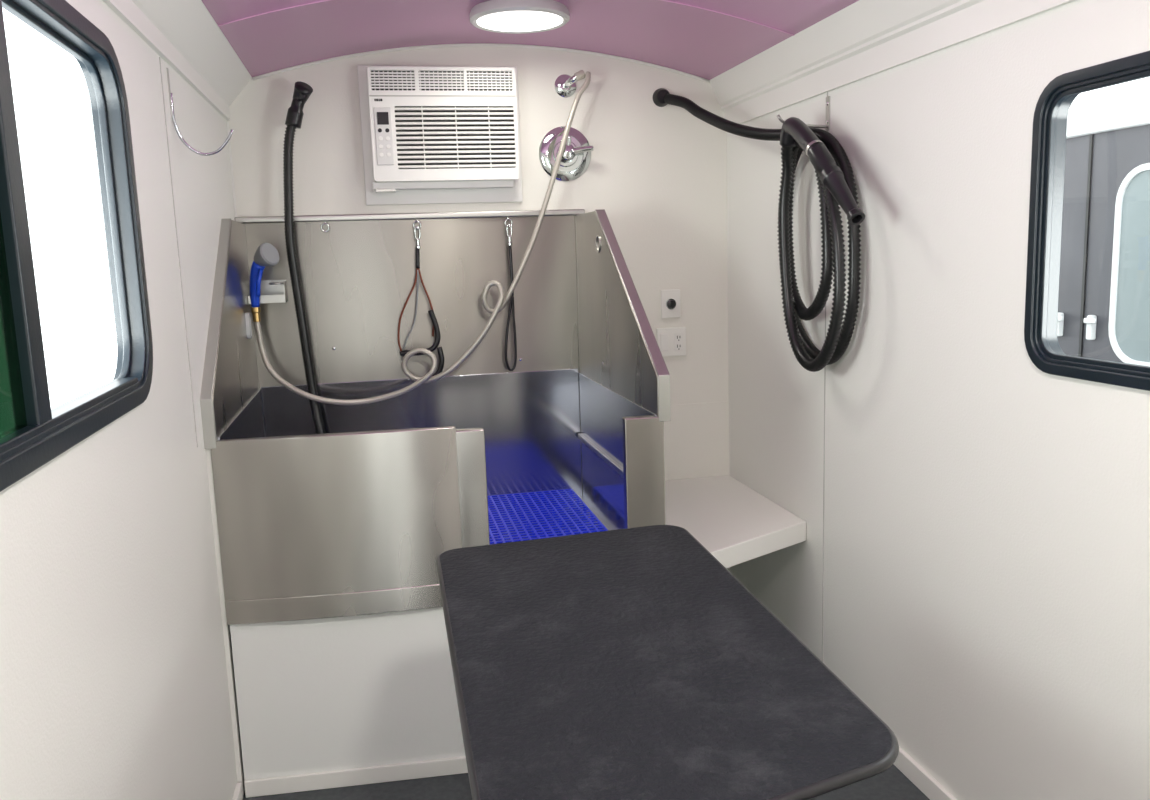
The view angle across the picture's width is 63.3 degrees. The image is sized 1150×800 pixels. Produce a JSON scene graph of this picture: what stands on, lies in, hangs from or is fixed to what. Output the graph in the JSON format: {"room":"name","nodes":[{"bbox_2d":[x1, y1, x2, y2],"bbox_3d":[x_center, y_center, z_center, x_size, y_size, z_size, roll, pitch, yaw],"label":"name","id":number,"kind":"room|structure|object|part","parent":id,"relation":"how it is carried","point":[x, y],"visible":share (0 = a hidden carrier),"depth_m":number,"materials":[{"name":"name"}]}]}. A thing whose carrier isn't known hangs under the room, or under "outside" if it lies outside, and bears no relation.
{"room":"mobile pet grooming trailer","nodes":[
{"label":"mobile pet grooming trailer","id":0,"kind":"room"},
{"bbox_2d":[0,0,237,799],"bbox_3d":[-0.712,0.261,1.069,0.050,2.200,4.891,-4,9,-12],"label":"wall","id":1,"kind":"structure","parent":0,"point":[114,680],"depth_m":1.82,"materials":[{"name":"white paint"}]},
{"bbox_2d":[0,0,152,491],"bbox_3d":[-0.791,-0.266,1.311,0.060,0.700,1.245,-4,9,-12],"label":"window","id":2,"kind":"structure","parent":1,"relation":"in","point":[33,434],"depth_m":1.47,"materials":[{"name":"black"}]},
{"bbox_3d":[-0.726,-0.222,1.019,0.003,0.608,0.549,-4,9,-12],"label":"sliding pane","id":3,"kind":"part","parent":2,"relation":"part of","materials":[{"name":"green glass"}]},
{"bbox_2d":[102,0,251,119],"bbox_3d":[-0.677,-0.734,0.927,0.108,0.195,4.891,-4,9,-12],"label":"trim","id":4,"kind":"structure","parent":1,"relation":"attached to","point":[184,33],"depth_m":2.45,"materials":[{"name":"white paint"}]},
{"bbox_2d":[159,57,197,446],"bbox_3d":[-0.986,-0.352,2.320,0.003,0.960,0.004,-4,9,-12],"label":"trim","id":5,"kind":"structure","parent":1,"relation":"attached to","point":[159,57],"depth_m":2.31,"materials":[{"name":"grey plastic"}]},
{"bbox_2d":[166,68,233,155],"bbox_3d":[-0.954,-0.732,2.380,0.148,0.210,0.021,-7,10,-27],"label":"wall hook","id":6,"kind":"object","parent":1,"relation":"attached to","point":[167,70],"visible":1,"depth_m":2.37,"materials":[{"name":"silver metal"}]},
{"bbox_3d":[-0.952,-0.703,2.385,0.146,0.150,0.020,-6,10,-27],"label":"arm","id":7,"kind":"part","parent":6,"relation":"part of","materials":[{"name":"silver metal"}]},
{"bbox_2d":[206,449,244,794],"bbox_3d":[-1.073,0.549,3.051,0.014,1.038,0.969,-4,9,-12],"label":"trim","id":8,"kind":"structure","parent":1,"relation":"attached to","point":[226,628],"depth_m":2.60,"materials":[{"name":"white paint"}]},
{"bbox_2d":[232,782,242,799],"bbox_3d":[-0.542,1.392,0.763,0.015,0.050,3.900,-4,9,-12],"label":"baseboard","id":9,"kind":"structure","parent":1,"relation":"attached to","point":[238,793],"depth_m":2.61,"materials":[{"name":"white paint"}]},
{"bbox_2d":[227,46,728,494],"bbox_3d":[-0.294,-0.202,3.646,1.993,2.326,0.050,-4,9,-12],"label":"wall","id":10,"kind":"structure","parent":0,"point":[658,175],"depth_m":3.59,"materials":[{"name":"white paint"}]},
{"bbox_2d":[227,122,236,216],"bbox_3d":[-1.223,-0.816,3.323,0.007,0.340,0.007,-4,9,-12],"label":"trim","id":11,"kind":"structure","parent":10,"relation":"attached to","point":[229,141],"depth_m":3.32,"materials":[{"name":"white paint"}]},
{"bbox_2d":[244,215,578,394],"bbox_3d":[-0.579,-0.357,3.523,1.225,0.650,0.010,-4,9,-12],"label":"backsplash","id":12,"kind":"structure","parent":10,"relation":"attached to","point":[357,279],"depth_m":3.51,"materials":[{"name":"metal"}]},
{"bbox_2d":[357,65,522,204],"bbox_3d":[-0.483,-0.973,3.410,0.583,0.495,0.102,-4,9,-12],"label":"air conditioner","id":13,"kind":"object","parent":10,"relation":"attached to","point":[431,134],"visible":1,"depth_m":3.38,"materials":[{"name":"white plastic"}]},
{"bbox_3d":[-0.681,-0.941,3.325,0.060,0.200,0.006,-4,9,-12],"label":"control panel","id":14,"kind":"part","parent":13,"relation":"part of","materials":[{"name":"white plastic"}]},
{"bbox_2d":[371,70,512,90],"bbox_3d":[-0.475,-1.146,3.348,0.503,0.069,0.009,-4,9,-12],"label":"vent","id":15,"kind":"object","parent":13,"relation":"attached to","point":[381,80],"depth_m":3.35,"materials":[{"name":"white plastic"}]},
{"bbox_2d":[394,106,515,168],"bbox_3d":[-0.434,-0.955,3.394,0.436,0.228,0.004,-4,9,-12],"label":"grille","id":16,"kind":"object","parent":13,"relation":"attached to","point":[425,137],"depth_m":3.39,"materials":[{"name":"grey plastic"}]},
{"bbox_2d":[252,43,709,82],"bbox_3d":[-0.310,-1.251,3.455,1.705,0.138,0.012,-4,9,-12],"label":"trim","id":17,"kind":"structure","parent":10,"relation":"attached to","point":[463,44],"depth_m":3.43,"materials":[{"name":"white paint"}]},
{"bbox_2d":[539,126,592,180],"bbox_3d":[-0.029,-0.935,3.524,0.204,0.204,0.087,-4,9,-12],"label":"shower valve","id":18,"kind":"object","parent":10,"relation":"attached to","point":[576,158],"visible":0.91,"depth_m":3.55,"materials":[{"name":"silver metal"}]},
{"bbox_3d":[-0.024,-0.964,3.494,0.024,0.053,0.016,2,10,23],"label":"lever","id":19,"kind":"part","parent":18,"relation":"part of","materials":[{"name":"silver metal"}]},
{"bbox_3d":[0.025,-0.939,3.504,0.088,0.034,0.028,-2,9,-3],"label":"lever","id":20,"kind":"part","parent":18,"relation":"part of","materials":[{"name":"silver metal"}]},
{"bbox_2d":[554,70,584,97],"bbox_3d":[-0.017,-1.181,3.478,0.101,0.084,0.107,-4,9,-12],"label":"outlet","id":21,"kind":"object","parent":10,"relation":"attached to","point":[565,85],"visible":1,"depth_m":3.51,"materials":[{"name":"silver metal"}]},
{"bbox_2d":[660,289,679,317],"bbox_3d":[0.385,-0.384,3.725,0.080,0.113,0.030,-4,9,-12],"label":"dimmer switch","id":22,"kind":"object","parent":10,"relation":"attached to","point":[670,299],"visible":1,"depth_m":3.73,"materials":[{"name":"white plastic"}]},
{"bbox_3d":[0.386,-0.382,3.718,0.034,0.034,0.016,-4,9,-12],"label":"knob","id":23,"kind":"part","parent":22,"relation":"part of","materials":[{"name":"black plastic"}]},
{"bbox_2d":[656,327,685,356],"bbox_3d":[0.389,-0.234,3.755,0.123,0.115,0.017,-4,9,-12],"label":"power outlet","id":24,"kind":"object","parent":10,"relation":"attached to","point":[671,341],"visible":0.94,"depth_m":3.75,"materials":[{"name":"white plastic"}]},
{"bbox_2d":[674,332,682,350],"bbox_3d":[0.418,-0.235,3.757,0.037,0.072,0.004,-4,9,-12],"label":"socket","id":25,"kind":"object","parent":24,"relation":"attached to","point":[678,336],"depth_m":3.75,"materials":[{"name":"white plastic"}]},
{"bbox_2d":[664,401,729,571],"bbox_3d":[0.362,0.457,3.859,0.588,0.877,0.007,-4,9,-12],"label":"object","id":26,"kind":"structure","parent":10,"relation":"attached to","point":[696,437],"depth_m":3.84,"materials":[{"name":"white paint"}]},
{"bbox_2d":[202,0,858,79],"bbox_3d":[0.203,-0.916,1.092,1.702,0.156,4.891,-4,9,-12],"label":"ceiling","id":27,"kind":"structure","parent":0,"point":[702,43],"depth_m":3.00,"materials":[{"name":"purple paint"}]},
{"bbox_2d":[218,0,793,35],"bbox_3d":[-0.151,-1.145,2.723,1.703,0.130,0.004,-4,9,-12],"label":"trim","id":28,"kind":"structure","parent":27,"relation":"attached to","point":[323,0],"depth_m":2.81,"materials":[{"name":"purple"}]},
{"bbox_2d":[469,0,569,33],"bbox_3d":[-0.177,-1.228,2.984,0.320,0.038,0.320,-4,9,-12],"label":"recessed light","id":29,"kind":"object","parent":27,"relation":"in","point":[498,16],"visible":1,"depth_m":2.92,"materials":[{"name":"white plastic"}]},
{"bbox_2d":[477,11,562,31],"bbox_3d":[-0.176,-1.214,2.986,0.277,0.010,0.277,-4,9,-12],"label":"diffuser","id":30,"kind":"object","parent":29,"relation":"attached to","point":[492,21],"depth_m":2.97,"materials":[{"name":"white plastic"}]},
{"bbox_2d":[243,764,929,799],"bbox_3d":[0.264,1.300,1.437,1.993,0.030,4.891,-4,9,-12],"label":"floor","id":31,"kind":"structure","parent":0,"point":[891,784],"depth_m":2.65,"materials":[{"name":"plastic"}]},
{"bbox_2d":[230,607,467,797],"bbox_3d":[-0.436,0.772,3.177,1.240,0.517,1.057,-4,9,-12],"label":"base panel","id":32,"kind":"object","parent":31,"relation":"on","point":[324,703],"visible":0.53,"depth_m":2.67,"materials":[{"name":"white paint"}]},
{"bbox_2d":[200,209,670,624],"bbox_3d":[-0.465,-0.052,3.052,1.286,1.149,1.066,-4,9,-12],"label":"bathtub","id":33,"kind":"object","parent":32,"relation":"on","point":[354,518],"depth_m":3.36,"materials":[{"name":"metal"}]},
{"bbox_3d":[-1.088,-0.251,2.919,0.033,0.630,0.974,-4,9,-12],"label":"panel","id":34,"kind":"part","parent":33,"relation":"part of","materials":[{"name":"metal"}]},
{"bbox_2d":[245,313,251,338],"bbox_3d":[-1.126,-0.256,3.218,0.012,0.090,0.050,-4,9,-12],"label":"clip","id":35,"kind":"object","parent":33,"relation":"attached to","point":[247,315],"visible":1,"depth_m":3.20,"materials":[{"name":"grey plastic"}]},
{"bbox_2d":[248,280,287,303],"bbox_3d":[-1.099,-0.386,3.333,0.126,0.080,0.130,-4,9,-12],"label":"holder","id":36,"kind":"object","parent":33,"relation":"attached to","point":[272,291],"visible":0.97,"depth_m":3.38,"materials":[{"name":"silver metal"}]},
{"bbox_3d":[-1.110,-0.396,3.394,0.120,0.080,0.004,-4,9,-12],"label":"plate","id":37,"kind":"part","parent":36,"relation":"part of","materials":[{"name":"silver metal"}]},
{"bbox_2d":[320,220,329,231],"bbox_3d":[-0.908,-0.631,3.385,0.032,0.045,0.026,-4,9,-12],"label":"hook","id":38,"kind":"object","parent":33,"relation":"attached to","point":[324,223],"visible":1,"depth_m":3.38,"materials":[{"name":"silver metal"}]},
{"bbox_3d":[-0.648,0.315,2.579,0.655,0.450,0.036,-3,9,-8],"label":"panel","id":39,"kind":"part","parent":33,"relation":"part of","materials":[{"name":"metal"}]},
{"bbox_3d":[-0.591,-0.684,3.466,1.282,0.023,0.029,-4,9,-12],"label":"rail","id":40,"kind":"part","parent":33,"relation":"part of","materials":[{"name":"silver metal"}]},
{"bbox_2d":[413,218,420,229],"bbox_3d":[-0.585,-0.652,3.452,0.032,0.045,0.026,-4,9,-12],"label":"hook","id":41,"kind":"object","parent":33,"relation":"attached to","point":[416,219],"visible":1,"depth_m":3.44,"materials":[{"name":"silver metal"}]},
{"bbox_2d":[398,227,443,375],"bbox_3d":[-0.582,-0.355,3.463,0.167,0.571,0.044,-4,9,-12],"label":"leash","id":42,"kind":"object","parent":41,"relation":"hanging from","point":[436,329],"visible":0.91,"depth_m":3.47,"materials":[{"name":"brown fabric"}]},
{"bbox_3d":[-0.620,-0.329,3.467,0.091,0.316,0.007,-4,9,-12],"label":"cord","id":43,"kind":"part","parent":42,"relation":"part of","materials":[{"name":"brown plastic"}]},
{"bbox_3d":[-0.611,-0.337,3.466,0.075,0.291,0.006,-4,9,-12],"label":"cord","id":44,"kind":"part","parent":42,"relation":"part of","materials":[{"name":"brown fabric"}]},
{"bbox_3d":[-0.553,-0.364,3.476,0.053,0.256,0.007,-4,9,-12],"label":"cord","id":45,"kind":"part","parent":42,"relation":"part of","materials":[{"name":"brown plastic"}]},
{"bbox_2d":[251,71,590,404],"bbox_3d":[-0.529,-0.583,3.360,1.257,1.175,0.069,-4,9,-13],"label":"shower hose","id":46,"kind":"object","parent":33,"relation":"attached to","point":[502,301],"visible":1,"depth_m":3.41,"materials":[{"name":"beige"}]},
{"bbox_2d":[250,243,278,306],"bbox_3d":[-1.084,-0.431,3.220,0.119,0.221,0.081,-1,9,9],"label":"spray nozzle","id":47,"kind":"object","parent":46,"relation":"attached to","point":[266,254],"visible":1,"depth_m":3.21,"materials":[{"name":"blue plastic"}]},
{"bbox_3d":[-1.106,-0.404,3.246,0.068,0.162,0.043,2,10,22],"label":"handle","id":48,"kind":"part","parent":47,"relation":"part of","materials":[{"name":"blue plastic"}]},
{"bbox_2d":[504,216,512,226],"bbox_3d":[-0.252,-0.674,3.521,0.032,0.045,0.026,-4,9,-12],"label":"hook","id":49,"kind":"object","parent":33,"relation":"attached to","point":[508,218],"visible":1,"depth_m":3.51,"materials":[{"name":"silver metal"}]},
{"bbox_2d":[505,224,516,370],"bbox_3d":[-0.252,-0.386,3.543,0.051,0.556,0.020,-4,9,-12],"label":"leash","id":50,"kind":"object","parent":49,"relation":"hanging from","point":[511,304],"visible":0.97,"depth_m":3.55,"materials":[{"name":"black fabric"}]},
{"bbox_3d":[-0.171,0.461,3.209,0.540,0.034,0.987,-4,9,-12],"label":"floor grate","id":51,"kind":"part","parent":33,"relation":"part of","materials":[{"name":"blue plastic"}]},
{"bbox_3d":[0.135,-0.325,3.136,0.035,0.630,1.049,-4,9,-12],"label":"panel","id":52,"kind":"part","parent":33,"relation":"part of","materials":[{"name":"metal"}]},
{"bbox_3d":[0.203,0.298,2.722,0.117,0.507,0.035,-3,9,-8],"label":"post","id":53,"kind":"part","parent":33,"relation":"part of","materials":[{"name":"metal"}]},
{"bbox_2d":[436,525,898,799],"bbox_3d":[0.095,0.821,1.686,0.613,0.849,1.203,-4,9,-12],"label":"table","id":54,"kind":"object","parent":31,"relation":"on","point":[629,663],"visible":1,"depth_m":1.43,"materials":[{"name":"black rubber"}]},
{"bbox_2d":[727,0,1149,799],"bbox_3d":[1.167,0.137,1.460,0.050,2.200,4.891,-4,9,-12],"label":"wall","id":55,"kind":"structure","parent":0,"point":[986,594],"depth_m":2.35,"materials":[{"name":"white paint"}]},
{"bbox_2d":[665,475,805,567],"bbox_3d":[0.460,0.436,3.380,0.587,0.070,0.955,-4,9,-12],"label":"corner shelf","id":56,"kind":"object","parent":55,"relation":"attached to","point":[734,522],"visible":0.46,"depth_m":3.26,"materials":[{"name":"white laminate"}]},
{"bbox_2d":[777,96,829,130],"bbox_3d":[0.697,-0.877,2.853,0.172,0.100,0.022,-4,9,-12],"label":"wall hook","id":57,"kind":"object","parent":55,"relation":"attached to","point":[827,126],"visible":0.7,"depth_m":2.86,"materials":[{"name":"silver metal"}]},
{"bbox_2d":[653,88,864,371],"bbox_3d":[0.632,-0.628,3.092,0.234,1.001,1.320,-5,9,-18],"label":"hose","id":58,"kind":"object","parent":57,"relation":"hanging from","point":[835,177],"visible":1,"depth_m":2.79,"materials":[{"name":"black"}]},
{"bbox_3d":[0.696,-0.853,2.857,0.169,0.043,0.010,-4,9,-12],"label":"arm","id":59,"kind":"part","parent":57,"relation":"part of","materials":[{"name":"silver metal"}]},
{"bbox_2d":[822,92,827,661],"bbox_3d":[0.809,0.023,3.018,0.003,1.965,0.003,-4,9,-12],"label":"trim","id":60,"kind":"structure","parent":55,"relation":"attached to","point":[827,92],"depth_m":3.06,"materials":[{"name":"grey"}]},
{"bbox_2d":[709,0,1075,123],"bbox_3d":[1.080,-0.829,1.296,0.083,0.235,4.891,-4,9,-12],"label":"trim","id":61,"kind":"structure","parent":55,"relation":"attached to","point":[863,39],"depth_m":2.62,"materials":[{"name":"white paint"}]},
{"bbox_2d":[893,747,956,799],"bbox_3d":[1.171,1.196,1.619,0.015,0.060,4.891,-4,9,-12],"label":"baseboard","id":62,"kind":"structure","parent":55,"relation":"attached to","point":[908,766],"depth_m":2.58,"materials":[{"name":"white paint"}]},
{"bbox_2d":[1024,51,1149,390],"bbox_3d":[1.100,-0.311,1.615,0.060,0.615,0.850,-4,9,-12],"label":"window","id":63,"kind":"structure","parent":55,"relation":"in","point":[1053,105],"depth_m":1.97,"materials":[{"name":"black"}]},
{"label":"outside","id":64,"kind":"structure","parent":0,"visible":0},
{"bbox_3d":[0.622,1.645,2.451,18.000,0.050,20.000,-4,9,-12],"label":"ground","id":65,"kind":"structure","parent":64,"visible":0},
{"bbox_2d":[1057,94,1149,365],"bbox_3d":[1.802,0.222,3.270,0.098,2.430,3.700,-4,9,-12],"label":"trailer","id":66,"kind":"object","parent":65,"relation":"on","point":[1104,301],"visible":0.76,"depth_m":3.10,"materials":[{"name":"white"}]},
{"bbox_3d":[1.773,-0.934,3.091,0.080,0.090,3.700,-4,9,-12],"label":"roof rail","id":67,"kind":"part","parent":66,"relation":"part of","materials":[{"name":"white metal"}]},
{"bbox_3d":[-0.984,-1.018,3.317,0.012,0.026,0.059,-4,9,-12],"label":"hook","id":68,"kind":"object","parent":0,"visible":0},
{"bbox_2d":[283,81,325,433],"bbox_3d":[-0.925,-0.360,3.332,0.180,1.508,0.097,2,10,23],"label":"hose","id":69,"kind":"object","parent":68,"relation":"hanging from","point":[302,91],"visible":0.84,"depth_m":3.29,"materials":[{"name":"black"}]}
]}

